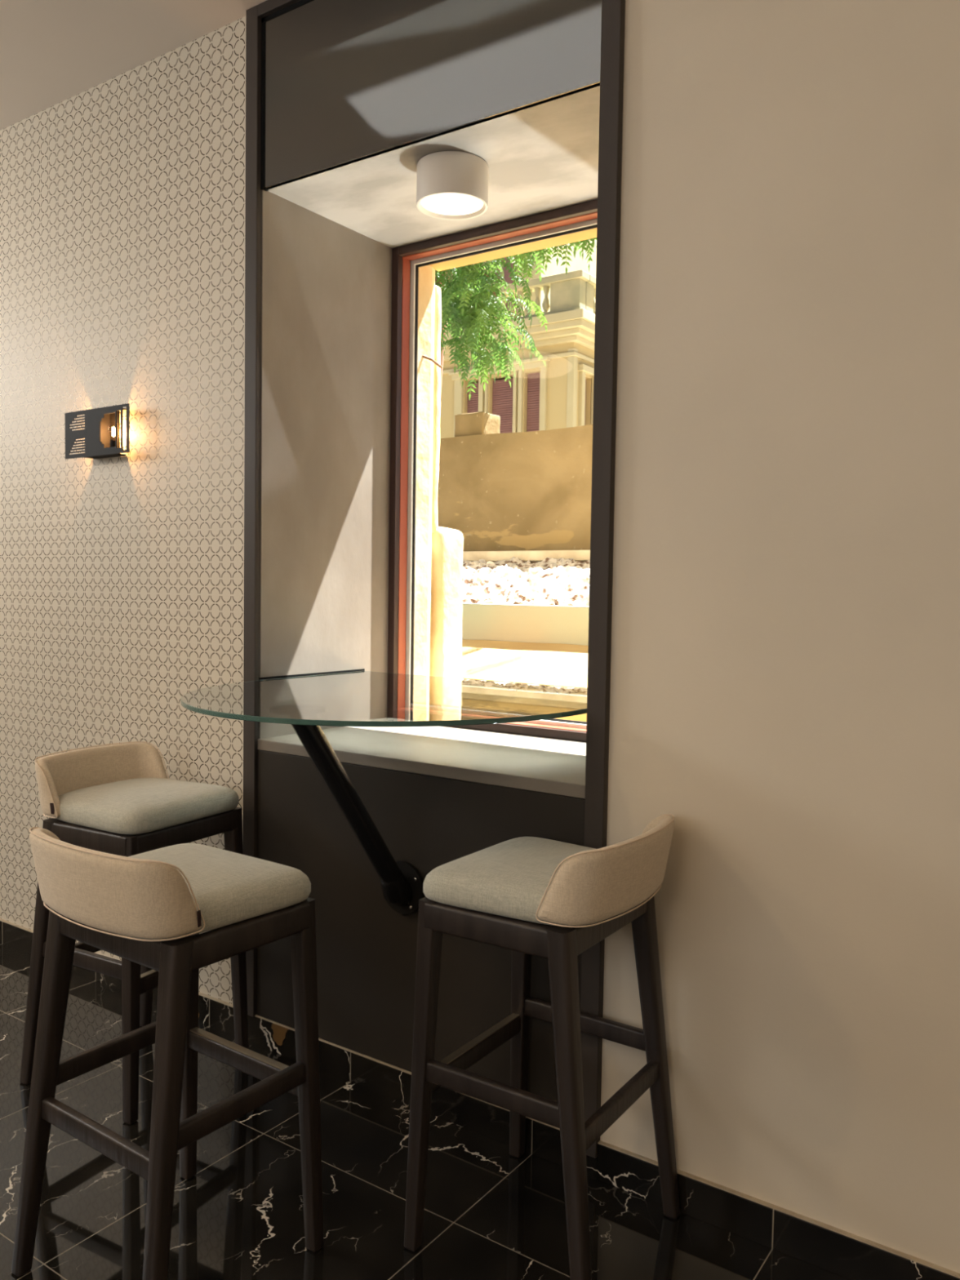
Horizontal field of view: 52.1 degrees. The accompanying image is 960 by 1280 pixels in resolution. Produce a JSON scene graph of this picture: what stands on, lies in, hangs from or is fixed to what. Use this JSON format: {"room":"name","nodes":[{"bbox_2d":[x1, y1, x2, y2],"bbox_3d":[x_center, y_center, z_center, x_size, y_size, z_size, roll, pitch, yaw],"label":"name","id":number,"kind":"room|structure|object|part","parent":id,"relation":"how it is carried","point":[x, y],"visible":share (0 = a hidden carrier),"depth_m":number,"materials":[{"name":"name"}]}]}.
{"room":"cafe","nodes":[
{"label":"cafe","id":0,"kind":"room"},
{"bbox_2d":[0,0,266,130],"bbox_3d":[-1.731,-1.679,0.542,8.400,0.100,4.800,3,3,35],"label":"ceiling","id":1,"kind":"structure","parent":0,"point":[52,52],"depth_m":2.83,"materials":[{"name":"paint"}]},
{"bbox_2d":[259,190,392,738],"bbox_3d":[-0.460,-0.488,2.970,0.030,1.517,0.561,3,3,35],"label":"wall","id":2,"kind":"structure","parent":0,"point":[326,324],"depth_m":2.93,"materials":[{"name":"beige paint"}]},
{"bbox_2d":[258,668,364,679],"bbox_3d":[-0.494,0.102,2.939,0.006,0.006,0.441,3,3,35],"label":"trim","id":3,"kind":"structure","parent":2,"relation":"attached to","point":[362,669],"depth_m":2.92,"materials":[{"name":"black metal"}]},
{"bbox_2d":[0,942,849,1279],"bbox_3d":[-1.778,1.290,0.690,8.400,0.100,4.800,3,3,35],"label":"floor","id":4,"kind":"structure","parent":0,"point":[490,1213],"depth_m":2.10,"materials":[{"name":"black stone"}]},
{"bbox_2d":[19,741,248,1124],"bbox_3d":[-0.919,0.730,2.632,0.418,0.852,0.424,2,3,29],"label":"bar stool","id":5,"kind":"object","parent":4,"relation":"on","point":[120,799],"visible":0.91,"depth_m":2.53,"materials":[{"name":"beige fabric"}]},
{"bbox_3d":[-1.132,0.809,2.550,0.123,0.697,0.050,2,3,14],"label":"leg","id":6,"kind":"part","parent":5,"relation":"part of","materials":[{"name":"brown wood"}]},
{"bbox_3d":[-1.036,0.372,2.682,0.139,0.143,0.391,2,3,29],"label":"backrest","id":7,"kind":"part","parent":5,"relation":"part of","materials":[{"name":"beige fabric"}]},
{"bbox_3d":[-0.848,0.821,2.389,0.052,0.697,0.056,2,3,29],"label":"leg","id":8,"kind":"part","parent":5,"relation":"part of","materials":[{"name":"brown wood"}]},
{"bbox_3d":[-0.898,0.425,2.608,0.374,0.068,0.393,2,3,29],"label":"seat","id":9,"kind":"part","parent":5,"relation":"part of","materials":[{"name":"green fabric"}]},
{"bbox_3d":[-0.962,0.796,2.861,0.123,0.697,0.050,4,4,43],"label":"leg","id":10,"kind":"part","parent":5,"relation":"part of","materials":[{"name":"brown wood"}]},
{"bbox_3d":[-0.757,0.820,2.547,0.018,0.003,0.337,2,3,29],"label":"footrest plate","id":11,"kind":"part","parent":5,"relation":"part of","materials":[{"name":"silver metal"}]},
{"bbox_3d":[-0.673,0.808,2.707,0.052,0.697,0.056,2,3,29],"label":"leg","id":12,"kind":"part","parent":5,"relation":"part of","materials":[{"name":"brown wood"}]},
{"bbox_2d":[11,826,324,1279],"bbox_3d":[-0.593,0.773,1.876,0.424,0.852,0.418,3,3,36],"label":"bar stool","id":13,"kind":"object","parent":4,"relation":"on","point":[150,909],"visible":1,"depth_m":1.79,"materials":[{"name":"brown wood"}]},
{"bbox_3d":[-0.823,0.847,1.867,0.123,0.697,0.050,-1,4,-40],"label":"leg","id":14,"kind":"part","parent":13,"relation":"part of","materials":[{"name":"brown wood"}]},
{"bbox_3d":[-0.669,0.424,1.746,0.391,0.143,0.139,3,4,36],"label":"backrest","id":15,"kind":"part","parent":13,"relation":"part of","materials":[{"name":"beige fabric"}]},
{"bbox_3d":[-0.535,0.862,1.660,0.050,0.697,0.123,2,3,21],"label":"leg","id":16,"kind":"part","parent":13,"relation":"part of","materials":[{"name":"brown wood"}]},
{"bbox_3d":[-0.635,0.837,2.135,0.056,0.697,0.052,3,4,36],"label":"leg","id":17,"kind":"part","parent":13,"relation":"part of","materials":[{"name":"brown wood"}]},
{"bbox_3d":[-0.577,0.466,1.877,0.393,0.068,0.374,3,4,36],"label":"seat","id":18,"kind":"part","parent":13,"relation":"part of","materials":[{"name":"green fabric"}]},
{"bbox_3d":[-0.485,0.850,2.032,0.337,0.003,0.018,3,4,36],"label":"footrest plate","id":19,"kind":"part","parent":13,"relation":"part of","materials":[{"name":"gold metal"}]},
{"bbox_3d":[-0.340,0.852,1.923,0.056,0.697,0.052,3,4,36],"label":"leg","id":20,"kind":"part","parent":13,"relation":"part of","materials":[{"name":"brown wood"}]},
{"bbox_2d":[404,813,679,1279],"bbox_3d":[0.145,0.779,1.981,0.418,0.852,0.424,3,3,34],"label":"bar stool","id":21,"kind":"object","parent":4,"relation":"on","point":[495,895],"visible":1,"depth_m":1.88,"materials":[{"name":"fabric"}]},
{"bbox_3d":[-0.110,0.855,1.936,0.052,0.697,0.056,3,3,34],"label":"leg","id":22,"kind":"part","parent":21,"relation":"part of","materials":[{"name":"brown wood"}]},
{"bbox_3d":[-0.011,0.855,2.089,0.018,0.003,0.337,3,3,34],"label":"footrest plate","id":23,"kind":"part","parent":21,"relation":"part of","materials":[{"name":"black wood"}]},
{"bbox_3d":[0.134,0.472,1.976,0.374,0.068,0.393,3,3,34],"label":"seat","id":24,"kind":"part","parent":21,"relation":"part of","materials":[{"name":"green fabric"}]},
{"bbox_3d":[0.093,0.843,2.237,0.052,0.697,0.056,3,3,34],"label":"leg","id":25,"kind":"part","parent":21,"relation":"part of","materials":[{"name":"brown wood"}]},
{"bbox_3d":[0.165,0.868,1.757,0.050,0.697,0.123,-2,4,-42],"label":"leg","id":26,"kind":"part","parent":21,"relation":"part of","materials":[{"name":"brown wood"}]},
{"bbox_3d":[0.266,0.432,1.886,0.139,0.143,0.391,3,3,34],"label":"backrest","id":27,"kind":"part","parent":21,"relation":"part of","materials":[{"name":"beige fabric"}]},
{"bbox_3d":[0.362,0.857,2.051,0.123,0.697,0.050,2,3,19],"label":"leg","id":28,"kind":"part","parent":21,"relation":"part of","materials":[{"name":"brown wood"}]},
{"bbox_2d":[266,82,599,248],"bbox_3d":[-0.004,-1.239,2.625,1.109,0.030,0.561,3,3,35],"label":"ceiling","id":29,"kind":"structure","parent":0,"point":[542,157],"depth_m":2.59,"materials":[{"name":"white paint"}]},
{"bbox_2d":[416,151,488,220],"bbox_3d":[-0.071,-1.169,2.534,0.185,0.102,0.185,3,3,35],"label":"ceiling spotlight","id":30,"kind":"object","parent":29,"relation":"attached to","point":[451,184],"visible":1,"depth_m":2.47,"materials":[{"name":"beige metal"}]},
{"bbox_2d":[421,193,483,215],"bbox_3d":[-0.072,-1.127,2.536,0.161,0.003,0.161,3,3,35],"label":"diffuser","id":31,"kind":"object","parent":30,"relation":"attached to","point":[432,204],"depth_m":2.54,"materials":[{"name":"beige plastic"}]},
{"bbox_2d":[0,0,959,1273],"bbox_3d":[-0.303,-0.276,2.711,8.400,2.873,0.300,3,3,35],"label":"wall","id":32,"kind":"structure","parent":0,"point":[784,687],"depth_m":1.98,"materials":[{"name":"beige paint"}]},
{"bbox_2d":[64,403,129,459],"bbox_3d":[-1.188,-0.651,3.096,0.332,0.147,0.050,3,3,35],"label":"wall sconce","id":33,"kind":"object","parent":32,"relation":"attached to","point":[101,433],"visible":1,"depth_m":3.09,"materials":[{"name":"black metal"}]},
{"bbox_3d":[-1.187,-0.653,3.122,0.133,0.139,0.005,3,3,35],"label":"plate","id":34,"kind":"part","parent":33,"relation":"part of","materials":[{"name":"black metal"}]},
{"bbox_2d":[0,918,234,1035],"bbox_3d":[-2.271,1.029,3.934,3.882,0.084,0.012,3,3,35],"label":"baseboard","id":35,"kind":"structure","parent":32,"relation":"attached to","point":[216,1013],"depth_m":3.17,"materials":[{"name":"black stone"}]},
{"bbox_2d":[596,1140,959,1279],"bbox_3d":[1.651,1.225,1.226,3.376,0.084,0.012,3,3,35],"label":"baseboard","id":36,"kind":"structure","parent":32,"relation":"attached to","point":[842,1253],"depth_m":1.96,"materials":[{"name":"black stone"}]},
{"bbox_2d":[413,227,596,675],"bbox_3d":[-0.641,-0.590,3.626,3.180,4.600,0.150,3,3,35],"label":"wall","id":37,"kind":"structure","parent":0,"point":[426,291],"depth_m":3.30,"materials":[{"name":"paint"}]},
{"bbox_2d":[422,355,442,368],"bbox_3d":[-0.165,-0.932,3.281,0.079,0.047,0.020,1,3,-2],"label":"iron hook","id":38,"kind":"object","parent":37,"relation":"attached to","point":[423,356],"visible":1,"depth_m":3.28,"materials":[{"name":"brown metal"}]},
{"bbox_2d":[431,285,441,533],"bbox_3d":[-0.259,-0.797,3.463,0.282,0.845,0.049,3,3,35],"label":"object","id":39,"kind":"structure","parent":37,"relation":"attached to","point":[437,371],"depth_m":3.38,"materials":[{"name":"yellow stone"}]},
{"bbox_2d":[387,199,597,742],"bbox_3d":[0.160,-0.476,2.918,1.049,1.517,0.079,3,3,35],"label":"window","id":40,"kind":"structure","parent":37,"relation":"in","point":[406,260],"depth_m":3.17,"materials":[{"name":"red wood"}]},
{"bbox_3d":[-0.108,0.747,2.623,1.101,0.845,0.288,3,3,35],"label":"wall","id":41,"kind":"structure","parent":0,"visible":0},
{"bbox_2d":[180,671,586,914],"bbox_3d":[-0.231,0.411,2.422,1.017,0.554,0.987,3,3,35],"label":"table","id":42,"kind":"object","parent":41,"relation":"attached to","point":[362,698],"visible":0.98,"depth_m":2.29,"materials":[{"name":"clear glass"}]},
{"bbox_3d":[-0.298,0.394,2.301,0.057,0.496,0.383,3,3,35],"label":"support arm","id":43,"kind":"part","parent":42,"relation":"part of","materials":[{"name":"black metal"}]},
{"bbox_2d":[257,750,585,1102],"bbox_3d":[-0.195,0.710,2.493,1.042,0.759,0.022,3,3,35],"label":"wall panel","id":44,"kind":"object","parent":41,"relation":"attached to","point":[366,949],"depth_m":2.50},
{"bbox_2d":[257,725,586,799],"bbox_3d":[-0.030,0.306,2.699,1.109,0.030,0.569,3,3,35],"label":"window sill","id":45,"kind":"structure","parent":41,"relation":"on","point":[553,766],"depth_m":2.57,"materials":[{"name":"white stone"}]},
{"bbox_2d":[247,1014,597,1179],"bbox_3d":[-0.203,1.131,2.513,1.141,0.085,0.026,3,3,35],"label":"baseboard","id":46,"kind":"structure","parent":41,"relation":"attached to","point":[543,1140],"depth_m":2.49,"materials":[{"name":"black stone"}]},
{"bbox_2d":[243,0,625,1158],"bbox_3d":[-0.182,-0.286,2.440,1.141,2.822,0.032,3,3,35],"label":"trim","id":47,"kind":"structure","parent":41,"relation":"attached to","point":[613,11],"depth_m":2.15,"materials":[{"name":"black laminate"}]},
{"bbox_3d":[-0.073,-1.475,2.512,1.101,0.451,0.288,3,3,35],"label":"wall","id":48,"kind":"structure","parent":0,"visible":0},
{"bbox_2d":[260,0,312,191],"bbox_3d":[-0.161,-1.439,2.388,1.049,0.454,0.018,3,3,35],"label":"trim","id":49,"kind":"structure","parent":48,"relation":"attached to","point":[301,2],"depth_m":2.67,"materials":[{"name":"black wood"}]},
{"bbox_2d":[264,0,601,189],"bbox_3d":[-0.155,-1.434,2.386,1.037,0.439,0.016,3,3,35],"label":"wall panel","id":50,"kind":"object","parent":48,"relation":"attached to","point":[345,81],"depth_m":2.40,"materials":[{"name":"black paint"}]},
{"label":"outside","id":51,"kind":"structure","parent":0,"visible":0},
{"bbox_2d":[439,424,592,563],"bbox_3d":[1.397,-0.468,7.630,7.426,2.443,0.402,3,3,35],"label":"wall","id":52,"kind":"structure","parent":51,"point":[523,491],"depth_m":8.11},
{"bbox_2d":[454,411,499,438],"bbox_3d":[-0.024,-1.841,8.553,0.303,0.236,0.285,3,3,35],"label":"stone block","id":53,"kind":"object","parent":52,"relation":"on","point":[476,424],"visible":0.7,"depth_m":8.44,"materials":[{"name":"beige stone"}]},
{"bbox_2d":[463,550,590,561],"bbox_3d":[0.334,-0.673,7.920,9.500,0.080,0.250,3,3,35],"label":"stone ledge","id":54,"kind":"object","parent":52,"relation":"attached to","point":[535,555],"visible":0.12,"depth_m":7.74,"materials":[{"name":"beige stone"}]},
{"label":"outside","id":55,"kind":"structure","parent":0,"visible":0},
{"bbox_3d":[2.800,0.769,25.246,36.000,0.150,39.200,3,3,35],"label":"ground","id":56,"kind":"structure","parent":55,"visible":0},
{"bbox_2d":[430,528,463,678],"bbox_3d":[-0.397,0.651,3.699,0.713,2.127,0.170,3,3,35],"label":"pillar","id":57,"kind":"structure","parent":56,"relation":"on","point":[447,544],"depth_m":3.43,"materials":[{"name":"yellow stone"}]},
{"bbox_2d":[435,237,596,399],"bbox_3d":[0.247,-2.247,8.474,4.938,7.463,2.502,3,3,35],"label":"tree","id":58,"kind":"object","parent":56,"relation":"on","point":[455,310],"visible":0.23,"depth_m":8.02,"materials":[{"name":"green plant"}]},
{"bbox_2d":[439,238,596,439],"bbox_3d":[1.287,-3.904,20.551,6.460,9.600,8.340,3,3,35],"label":"house","id":59,"kind":"structure","parent":56,"relation":"on","point":[557,394],"depth_m":16.04,"materials":[{"name":"beige stone"}]},
{"bbox_3d":[1.306,-5.092,20.492,6.460,0.620,8.340,3,3,35],"label":"cornice","id":60,"kind":"part","parent":59,"relation":"part of","materials":[{"name":"beige stone"}]},
{"bbox_3d":[1.215,-5.709,20.282,6.260,0.630,7.750,3,3,35],"label":"balcony rail","id":61,"kind":"part","parent":59,"relation":"part of","materials":[{"name":"stone"}]},
{"bbox_2d":[462,639,588,688],"bbox_3d":[-0.638,0.526,6.601,9.506,1.085,0.631,3,3,35],"label":"terrace","id":62,"kind":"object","parent":56,"relation":"on","point":[539,664],"visible":0.03,"depth_m":5.91,"materials":[{"name":"beige stone"}]},
{"bbox_2d":[462,603,589,645],"bbox_3d":[-0.371,0.042,6.951,9.500,0.615,0.270,3,3,35],"label":"retaining wall","id":63,"kind":"structure","parent":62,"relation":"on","point":[515,623],"depth_m":6.32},
{"bbox_2d":[462,556,590,605],"bbox_3d":[0.669,-0.272,6.938,5.200,0.677,0.954,3,3,35],"label":"gravel bed","id":64,"kind":"object","parent":56,"relation":"on","point":[561,581],"visible":0.17,"depth_m":7.07,"materials":[{"name":"gravel"}]},
{"bbox_2d":[556,713,586,721],"bbox_3d":[-0.846,0.945,6.329,9.500,1.260,0.050,3,3,35],"label":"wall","id":65,"kind":"structure","parent":56,"relation":"on","point":[583,717],"depth_m":5.33,"materials":[{"name":"yellow"}]}
]}

